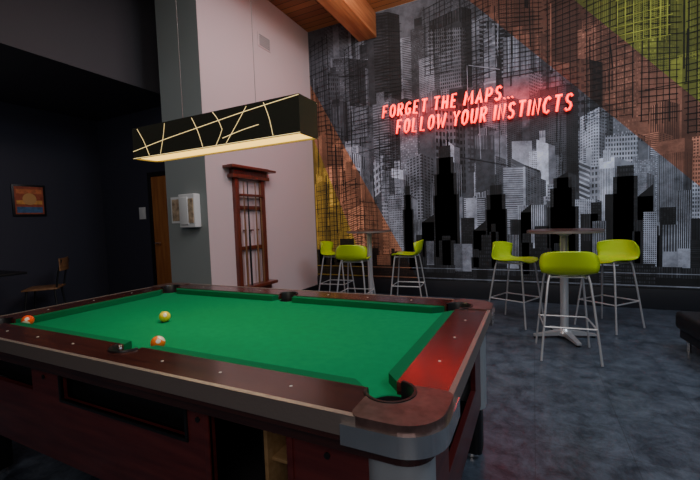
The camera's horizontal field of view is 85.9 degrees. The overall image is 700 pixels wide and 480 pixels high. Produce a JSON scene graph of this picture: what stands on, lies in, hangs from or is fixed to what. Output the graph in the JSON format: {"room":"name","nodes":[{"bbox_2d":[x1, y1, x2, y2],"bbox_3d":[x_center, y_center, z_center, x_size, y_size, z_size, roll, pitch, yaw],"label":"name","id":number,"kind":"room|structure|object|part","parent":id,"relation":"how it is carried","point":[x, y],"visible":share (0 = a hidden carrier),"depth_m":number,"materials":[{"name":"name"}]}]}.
{"room":"pool hall","nodes":[
{"label":"pool hall","id":0,"kind":"room"},
{"bbox_2d":[0,101,108,315],"bbox_3d":[-6.114,-1.033,3.569,0.100,4.690,7.200,-1,3,26],"label":"wall","id":1,"kind":"structure","parent":0,"point":[59,153],"depth_m":6.08,"materials":[{"name":"grey paint"}]},
{"bbox_2d":[10,184,46,215],"bbox_3d":[-4.949,-0.610,5.801,0.028,0.480,0.430,-1,3,26],"label":"poster","id":2,"kind":"object","parent":1,"relation":"attached to","point":[27,200],"visible":1,"depth_m":5.78,"materials":[{"name":"orange paper"}]},
{"bbox_2d":[16,189,41,193],"bbox_3d":[-4.943,-0.744,5.789,0.002,0.070,0.330,-1,3,26],"label":"print","id":3,"kind":"object","parent":2,"relation":"attached to","point":[18,191],"depth_m":5.79},
{"bbox_2d":[16,200,41,204],"bbox_3d":[-4.938,-0.580,5.798,0.002,0.060,0.330,-1,3,26],"label":"print","id":4,"kind":"object","parent":2,"relation":"attached to","point":[18,202],"depth_m":5.79},
{"bbox_2d":[17,207,42,212],"bbox_3d":[-4.934,-0.465,5.805,0.002,0.090,0.330,-1,3,26],"label":"print","id":5,"kind":"object","parent":2,"relation":"attached to","point":[19,209],"depth_m":5.80},
{"bbox_2d":[0,0,160,121],"bbox_3d":[-5.129,-2.643,3.030,2.170,1.490,7.300,-1,3,26],"label":"soffit","id":6,"kind":"structure","parent":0,"point":[93,60],"depth_m":4.80,"materials":[{"name":"grey paint"}]},
{"bbox_2d":[97,106,164,293],"bbox_3d":[-3.303,-0.536,6.304,2.750,3.200,0.100,-1,3,26],"label":"wall","id":7,"kind":"structure","parent":0,"point":[123,177],"depth_m":6.53,"materials":[{"name":"grey paint"}]},
{"bbox_2d":[139,207,145,218],"bbox_3d":[-3.501,-0.450,6.341,0.160,0.200,0.014,-1,3,26],"label":"light switch","id":8,"kind":"object","parent":7,"relation":"attached to","point":[142,210],"visible":1,"depth_m":6.33,"materials":[{"name":"white plastic"}]},
{"bbox_2d":[147,173,157,285],"bbox_3d":[-3.254,-0.018,6.233,0.070,2.170,0.048,-1,3,26],"label":"frame","id":9,"kind":"object","parent":7,"relation":"attached to","point":[148,174],"visible":0.46,"depth_m":6.20,"materials":[{"name":"black wood"}]},
{"bbox_2d":[150,171,164,176],"bbox_3d":[-2.869,-1.069,5.971,0.870,0.070,0.048,-1,3,26],"label":"door frame","id":10,"kind":"structure","parent":7,"relation":"in","point":[160,173],"depth_m":6.06,"materials":[{"name":"black plastic"}]},
{"bbox_2d":[151,175,171,284],"bbox_3d":[-2.828,0.008,6.036,0.870,2.090,0.033,-1,3,26],"label":"leaf","id":11,"kind":"object","parent":7,"relation":"attached to","point":[158,183],"visible":0.24,"depth_m":6.12,"materials":[{"name":"orange wood"}]},
{"bbox_2d":[155,0,317,289],"bbox_3d":[-1.563,-1.324,5.925,0.724,4.690,2.560,-1,3,26],"label":"wall","id":12,"kind":"structure","parent":0,"point":[226,47],"depth_m":5.07,"materials":[{"name":"grey paint"}]},
{"bbox_2d":[170,197,179,223],"bbox_3d":[-2.257,-0.387,4.897,0.200,0.340,0.008,-1,3,26],"label":"notice","id":13,"kind":"object","parent":12,"relation":"attached to","point":[174,200],"visible":0.64,"depth_m":4.90,"materials":[{"name":"beige paper"}]},
{"bbox_2d":[172,199,179,220],"bbox_3d":[-2.258,-0.387,4.895,0.160,0.280,0.003,-1,3,26],"label":"print","id":14,"kind":"object","parent":13,"relation":"attached to","point":[175,202],"depth_m":4.90,"materials":[{"name":"beige paper"}]},
{"bbox_2d":[178,193,200,227],"bbox_3d":[-2.018,-0.366,4.724,0.280,0.420,0.113,-1,3,26],"label":"wall dispenser","id":15,"kind":"object","parent":12,"relation":"attached to","point":[189,204],"visible":1,"depth_m":4.67,"materials":[{"name":"white plastic"}]},
{"bbox_2d":[222,164,277,287],"bbox_3d":[-1.353,-0.143,5.306,0.170,1.765,0.920,-1,3,26],"label":"cue rack","id":16,"kind":"object","parent":12,"relation":"attached to","point":[236,172],"visible":0.91,"depth_m":5.22,"materials":[{"name":"brown wood"}]},
{"bbox_3d":[-1.518,-0.104,5.093,0.060,1.500,0.070,-1,3,26],"label":"post","id":17,"kind":"part","parent":16,"relation":"part of","materials":[{"name":"brown wood"}]},
{"bbox_3d":[-1.411,-0.874,5.282,0.100,0.050,0.760,-1,3,26],"label":"cornice","id":18,"kind":"part","parent":16,"relation":"part of","materials":[{"name":"brown wood"}]},
{"bbox_3d":[-1.384,-0.987,5.260,0.170,0.035,0.920,-1,3,26],"label":"cornice","id":19,"kind":"part","parent":16,"relation":"part of","materials":[{"name":"brown wood"}]},
{"bbox_3d":[-1.416,-0.455,5.320,0.050,0.050,0.470,-1,3,26],"label":"rail","id":20,"kind":"part","parent":16,"relation":"part of","materials":[{"name":"brown wood"}]},
{"bbox_3d":[-1.387,-0.625,5.293,0.070,0.030,0.470,-1,3,26],"label":"clip rail","id":21,"kind":"part","parent":16,"relation":"part of","materials":[{"name":"brown wood"}]},
{"bbox_3d":[-1.396,0.104,5.350,0.050,0.050,0.470,-1,3,26],"label":"rail","id":22,"kind":"part","parent":16,"relation":"part of","materials":[{"name":"brown wood"}]},
{"bbox_2d":[244,279,277,286],"bbox_3d":[-1.329,0.645,5.351,0.160,0.045,0.800,-1,3,26],"label":"shelf","id":23,"kind":"object","parent":16,"relation":"attached to","point":[266,282],"depth_m":5.44,"materials":[{"name":"brown wood"}]},
{"bbox_3d":[-1.282,-0.138,5.578,0.060,1.500,0.070,-1,3,26],"label":"post","id":24,"kind":"part","parent":16,"relation":"part of","materials":[{"name":"brown wood"}]},
{"bbox_2d":[257,31,270,52],"bbox_3d":[-1.291,-2.978,5.663,0.021,0.200,0.300,-1,3,26],"label":"air vent","id":25,"kind":"object","parent":12,"relation":"in","point":[263,41],"visible":1,"depth_m":5.64,"materials":[{"name":"grey paint"}]},
{"bbox_2d":[303,285,317,290],"bbox_3d":[-1.151,0.963,5.878,0.015,0.100,2.520,-1,3,26],"label":"baseboard","id":26,"kind":"structure","parent":12,"relation":"attached to","point":[313,288],"depth_m":6.86,"materials":[{"name":"black paint"}]},
{"bbox_2d":[268,0,414,31],"bbox_3d":[-0.818,-3.529,1.817,11.200,0.100,9.200,-1,3,26],"label":"ceiling","id":27,"kind":"structure","parent":0,"point":[310,15],"depth_m":6.09,"materials":[{"name":"brown wood"}]},
{"bbox_2d":[132,0,317,162],"bbox_3d":[-0.739,-1.971,1.862,1.115,3.020,0.154,-1,3,26],"label":"pendant lamp","id":28,"kind":"object","parent":27,"relation":"hanging from","point":[292,118],"visible":1,"depth_m":1.82,"materials":[{"name":"black metal"}]},
{"bbox_3d":[-1.186,-0.544,2.182,0.006,0.170,0.138,-1,3,26],"label":"lamp shade","id":29,"kind":"part","parent":28,"relation":"part of","materials":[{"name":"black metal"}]},
{"bbox_3d":[-0.719,-0.544,1.874,1.115,0.170,0.006,-1,3,26],"label":"lamp shade","id":30,"kind":"part","parent":28,"relation":"part of","materials":[{"name":"black metal"}]},
{"bbox_2d":[141,134,311,160],"bbox_3d":[-0.685,-0.476,1.943,1.103,0.008,0.138,-1,3,26],"label":"diffuser","id":31,"kind":"object","parent":28,"relation":"attached to","point":[246,141],"depth_m":1.90,"materials":[{"name":"beige plastic"}]},
{"bbox_3d":[-0.656,-0.554,2.003,1.115,0.170,0.006,-1,3,26],"label":"lamp shade","id":32,"kind":"part","parent":28,"relation":"part of","materials":[{"name":"black metal"}]},
{"bbox_3d":[-0.189,-0.554,1.696,0.006,0.170,0.138,-1,3,26],"label":"lamp shade","id":33,"kind":"part","parent":28,"relation":"part of","materials":[{"name":"black metal"}]},
{"bbox_2d":[317,0,375,41],"bbox_3d":[-1.674,-3.265,2.246,0.320,0.409,8.990,-1,3,26],"label":"beam","id":34,"kind":"structure","parent":27,"relation":"attached to","point":[358,17],"depth_m":5.69,"materials":[{"name":"brown wood"}]},
{"bbox_2d":[0,290,699,479],"bbox_3d":[-0.646,1.251,2.075,11.200,0.100,9.200,-1,3,26],"label":"floor","id":35,"kind":"structure","parent":0,"point":[565,415],"depth_m":2.50,"materials":[{"name":"carpet"}]},
{"bbox_2d":[0,270,26,276],"bbox_3d":[-4.759,0.820,4.714,1.000,0.770,0.800,-1,3,26],"label":"dining table","id":36,"kind":"object","parent":35,"relation":"on","point":[3,273],"visible":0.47,"depth_m":4.77,"materials":[{"name":"black plastic"}]},
{"bbox_2d":[21,256,68,310],"bbox_3d":[-4.446,0.709,5.533,0.502,0.878,0.446,-3,3,-24],"label":"wooden chair","id":37,"kind":"object","parent":35,"relation":"on","point":[63,262],"visible":0.94,"depth_m":5.45,"materials":[{"name":"brown wood"}]},
{"bbox_3d":[-4.559,0.946,5.283,0.026,0.439,0.082,-1,3,21],"label":"leg","id":38,"kind":"part","parent":37,"relation":"part of","materials":[{"name":"black plastic"}]},
{"bbox_3d":[-4.714,0.932,5.630,0.082,0.439,0.026,-1,3,21],"label":"leg","id":39,"kind":"part","parent":37,"relation":"part of","materials":[{"name":"black plastic"}]},
{"bbox_3d":[-4.481,0.699,5.517,0.420,0.025,0.440,-3,3,-24],"label":"seat","id":40,"kind":"part","parent":37,"relation":"part of","materials":[{"name":"brown wood"}]},
{"bbox_3d":[-4.231,0.926,5.429,0.082,0.439,0.026,-1,3,21],"label":"leg","id":41,"kind":"part","parent":37,"relation":"part of","materials":[{"name":"black plastic"}]},
{"bbox_3d":[-4.200,0.491,5.424,0.104,0.414,0.029,-3,3,-24],"label":"post","id":42,"kind":"part","parent":37,"relation":"part of","materials":[{"name":"black plastic"}]},
{"bbox_3d":[-4.386,0.913,5.776,0.026,0.439,0.082,-1,3,21],"label":"leg","id":43,"kind":"part","parent":37,"relation":"part of","materials":[{"name":"black plastic"}]},
{"bbox_3d":[-4.249,0.348,5.607,0.044,0.180,0.430,-3,3,-24],"label":"backrest","id":44,"kind":"part","parent":37,"relation":"part of","materials":[{"name":"brown wood"}]},
{"bbox_3d":[-4.357,0.477,5.775,0.104,0.414,0.029,-3,3,-24],"label":"post","id":45,"kind":"part","parent":37,"relation":"part of","materials":[{"name":"black plastic"}]},
{"bbox_2d":[0,282,494,479],"bbox_3d":[-0.636,0.793,2.013,2.554,0.819,1.399,-1,3,26],"label":"pool table","id":46,"kind":"object","parent":35,"relation":"on","point":[245,383],"visible":1,"depth_m":1.44,"materials":[{"name":"green fabric"}]},
{"bbox_3d":[-1.907,1.094,2.014,0.125,0.250,0.125,-1,3,26],"label":"leg","id":47,"kind":"part","parent":46,"relation":"part of","materials":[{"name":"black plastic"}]},
{"bbox_2d":[21,315,34,323],"bbox_3d":[-1.749,0.437,2.041,0.057,0.057,0.057,-1,3,26],"label":"ball","id":48,"kind":"object","parent":46,"relation":"on","point":[29,319],"visible":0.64,"depth_m":2.03,"materials":[{"name":"orange plastic"}]},
{"bbox_2d":[11,322,131,349],"bbox_3d":[-1.354,0.449,1.776,0.963,0.032,0.048,-1,3,26],"label":"cushion","id":49,"kind":"object","parent":46,"relation":"on","point":[123,344],"depth_m":1.70,"materials":[{"name":"green fabric"}]},
{"bbox_2d":[16,289,162,322],"bbox_3d":[-1.609,0.421,2.457,0.048,0.032,0.910,-1,3,26],"label":"cushion","id":50,"kind":"object","parent":46,"relation":"on","point":[74,310],"depth_m":2.38,"materials":[{"name":"green fabric"}]},
{"bbox_2d":[150,336,165,345],"bbox_3d":[-0.800,0.428,1.568,0.057,0.057,0.057,-1,3,26],"label":"ball","id":51,"kind":"object","parent":46,"relation":"on","point":[157,340],"visible":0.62,"depth_m":1.55,"materials":[{"name":"orange plastic"}]},
{"bbox_2d":[159,311,170,321],"bbox_3d":[-0.994,0.411,2.017,0.057,0.057,0.057,-1,3,26],"label":"ball","id":52,"kind":"object","parent":46,"relation":"on","point":[164,316],"visible":1,"depth_m":2.00,"materials":[{"name":"yellow plastic"}]},
{"bbox_3d":[-0.451,0.677,1.206,0.020,0.285,0.016,-1,3,26],"label":"return frame","id":53,"kind":"part","parent":46,"relation":"part of","materials":[{"name":"brown wood"}]},
{"bbox_2d":[176,288,278,300],"bbox_3d":[-0.916,0.384,2.675,0.963,0.032,0.048,-1,3,26],"label":"cushion","id":54,"kind":"object","parent":46,"relation":"on","point":[229,294],"depth_m":2.63,"materials":[{"name":"green fabric"}]},
{"bbox_2d":[146,345,363,386],"bbox_3d":[-0.376,0.439,1.300,0.963,0.032,0.048,-1,3,26],"label":"cushion","id":55,"kind":"object","parent":46,"relation":"on","point":[334,379],"depth_m":1.25,"materials":[{"name":"green fabric"}]},
{"bbox_2d":[272,444,286,463],"bbox_3d":[-0.147,0.718,1.288,0.165,0.012,0.170,-1,3,26],"label":"shelf","id":56,"kind":"object","parent":46,"relation":"attached to","point":[279,454],"depth_m":1.25,"materials":[{"name":"brown wood"}]},
{"bbox_3d":[-0.164,0.674,1.066,0.020,0.285,0.016,-1,3,26],"label":"return frame","id":57,"kind":"part","parent":46,"relation":"part of","materials":[{"name":"brown wood"}]},
{"bbox_2d":[292,296,443,312],"bbox_3d":[0.061,0.375,2.199,0.963,0.032,0.048,-1,3,26],"label":"cushion","id":58,"kind":"object","parent":46,"relation":"on","point":[395,306],"depth_m":2.16,"materials":[{"name":"green fabric"}]},
{"bbox_2d":[376,396,400,400],"bbox_3d":[0.114,0.513,1.034,0.126,0.111,0.126,-1,3,26],"label":"pocket","id":59,"kind":"object","parent":46,"relation":"on","point":[387,398],"depth_m":1.09,"materials":[{"name":"black plastic"}]},
{"bbox_3d":[0.140,0.721,0.991,0.165,0.458,0.165,-1,3,26],"label":"corner post","id":60,"kind":"part","parent":46,"relation":"part of","materials":[{"name":"silver metal"}]},
{"bbox_2d":[389,310,453,390],"bbox_3d":[0.317,0.403,1.518,0.048,0.032,0.910,-1,3,26],"label":"cushion","id":61,"kind":"object","parent":46,"relation":"on","point":[400,371],"depth_m":1.33,"materials":[{"name":"green fabric"}]},
{"bbox_3d":[0.640,0.647,2.020,0.165,0.458,0.165,-1,3,26],"label":"corner post","id":62,"kind":"part","parent":46,"relation":"part of","materials":[{"name":"silver metal"}]},
{"bbox_3d":[0.653,1.001,2.039,0.125,0.250,0.125,-1,3,26],"label":"leg","id":63,"kind":"part","parent":46,"relation":"part of","materials":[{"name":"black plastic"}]},
{"bbox_2d":[319,241,355,292],"bbox_3d":[-0.219,0.490,5.992,0.498,0.951,0.468,-1,3,21],"label":"bar stool","id":64,"kind":"object","parent":35,"relation":"on","point":[326,246],"visible":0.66,"depth_m":6.07,"materials":[{"name":"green plastic"}]},
{"bbox_2d":[335,245,375,293],"bbox_3d":[0.075,0.526,5.144,0.468,0.951,0.498,-1,3,20],"label":"bar stool","id":65,"kind":"object","parent":35,"relation":"on","point":[349,253],"visible":0.96,"depth_m":4.96,"materials":[{"name":"green plastic"}]},
{"bbox_3d":[0.079,0.632,5.149,0.468,0.738,0.498,-1,3,20],"label":"frame","id":66,"kind":"part","parent":65,"relation":"part of","materials":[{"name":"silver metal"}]},
{"bbox_2d":[347,230,390,293],"bbox_3d":[0.312,0.408,5.817,0.684,1.110,0.684,-1,3,15],"label":"bar table","id":67,"kind":"object","parent":35,"relation":"on","point":[369,233],"visible":0.59,"depth_m":5.77,"materials":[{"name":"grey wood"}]},
{"bbox_2d":[390,240,427,296],"bbox_3d":[0.868,0.474,5.574,0.498,0.951,0.468,-1,3,21],"label":"bar stool","id":68,"kind":"object","parent":35,"relation":"on","point":[418,245],"visible":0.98,"depth_m":5.46,"materials":[{"name":"green plastic"}]},
{"bbox_2d":[488,241,543,329],"bbox_3d":[1.941,0.496,4.442,0.468,0.951,0.498,-5,4,-39],"label":"bar stool","id":69,"kind":"object","parent":35,"relation":"on","point":[501,250],"visible":0.98,"depth_m":4.46,"materials":[{"name":"green plastic"}]},
{"bbox_2d":[527,228,604,347],"bbox_3d":[2.181,0.448,3.829,0.684,1.110,0.684,-2,3,6],"label":"bar table","id":70,"kind":"object","parent":35,"relation":"on","point":[569,334],"visible":0.95,"depth_m":3.80,"materials":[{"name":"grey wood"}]},
{"bbox_3d":[2.035,0.954,3.874,0.270,0.065,0.070,-2,3,6],"label":"arm","id":71,"kind":"part","parent":70,"relation":"part of","materials":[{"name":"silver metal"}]},
{"bbox_3d":[2.183,0.959,3.693,0.070,0.065,0.270,-2,3,6],"label":"arm","id":72,"kind":"part","parent":70,"relation":"part of","materials":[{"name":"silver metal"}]},
{"bbox_3d":[2.363,0.944,3.840,0.270,0.065,0.070,-2,3,6],"label":"arm","id":73,"kind":"part","parent":70,"relation":"part of","materials":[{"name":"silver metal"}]},
{"bbox_2d":[535,251,603,366],"bbox_3d":[1.937,0.555,3.371,0.468,0.951,0.498,-1,3,21],"label":"bar stool","id":74,"kind":"object","parent":35,"relation":"on","point":[567,264],"visible":1,"depth_m":3.19,"materials":[{"name":"green plastic"}]},
{"bbox_2d":[574,239,644,334],"bbox_3d":[2.846,0.480,4.137,0.498,0.951,0.468,-3,3,-24],"label":"bar stool","id":75,"kind":"object","parent":35,"relation":"on","point":[619,251],"visible":0.8,"depth_m":4.15,"materials":[{"name":"green plastic"}]},
{"bbox_2d":[676,311,699,352],"bbox_3d":[3.197,0.833,2.984,0.760,0.360,0.680,-1,3,20],"label":"ottoman","id":76,"kind":"object","parent":35,"relation":"on","point":[688,322],"visible":1,"depth_m":3.23,"materials":[{"name":"black leather"}]},
{"bbox_3d":[3.010,0.941,3.338,0.036,0.120,0.035,-1,3,20],"label":"leg","id":77,"kind":"part","parent":76,"relation":"part of","materials":[{"name":"silver metal"}]},
{"bbox_2d":[308,0,415,270],"bbox_3d":[2.814,-1.447,5.269,7.730,4.690,0.100,-1,3,26],"label":"wall","id":78,"kind":"structure","parent":0,"point":[415,0],"depth_m":6.87,"materials":[{"name":"grey paint"}]},
{"bbox_2d":[308,0,699,290],"bbox_3d":[2.733,-1.569,5.231,7.600,4.425,0.020,-1,3,26],"label":"mural","id":79,"kind":"object","parent":78,"relation":"attached to","point":[624,160],"visible":0.92,"depth_m":5.42},
{"bbox_2d":[382,85,573,133],"bbox_3d":[1.760,-1.969,5.617,2.733,0.510,0.058,-1,3,26],"label":"sign","id":80,"kind":"object","parent":79,"relation":"attached to","point":[482,115],"visible":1,"depth_m":5.58,"materials":[{"name":"red plastic"}]},
{"bbox_2d":[317,276,699,311],"bbox_3d":[2.821,0.768,5.354,7.610,0.260,0.024,-1,3,26],"label":"baseboard","id":81,"kind":"structure","parent":78,"relation":"attached to","point":[679,300],"depth_m":5.45,"materials":[{"name":"black paint"}]}
]}

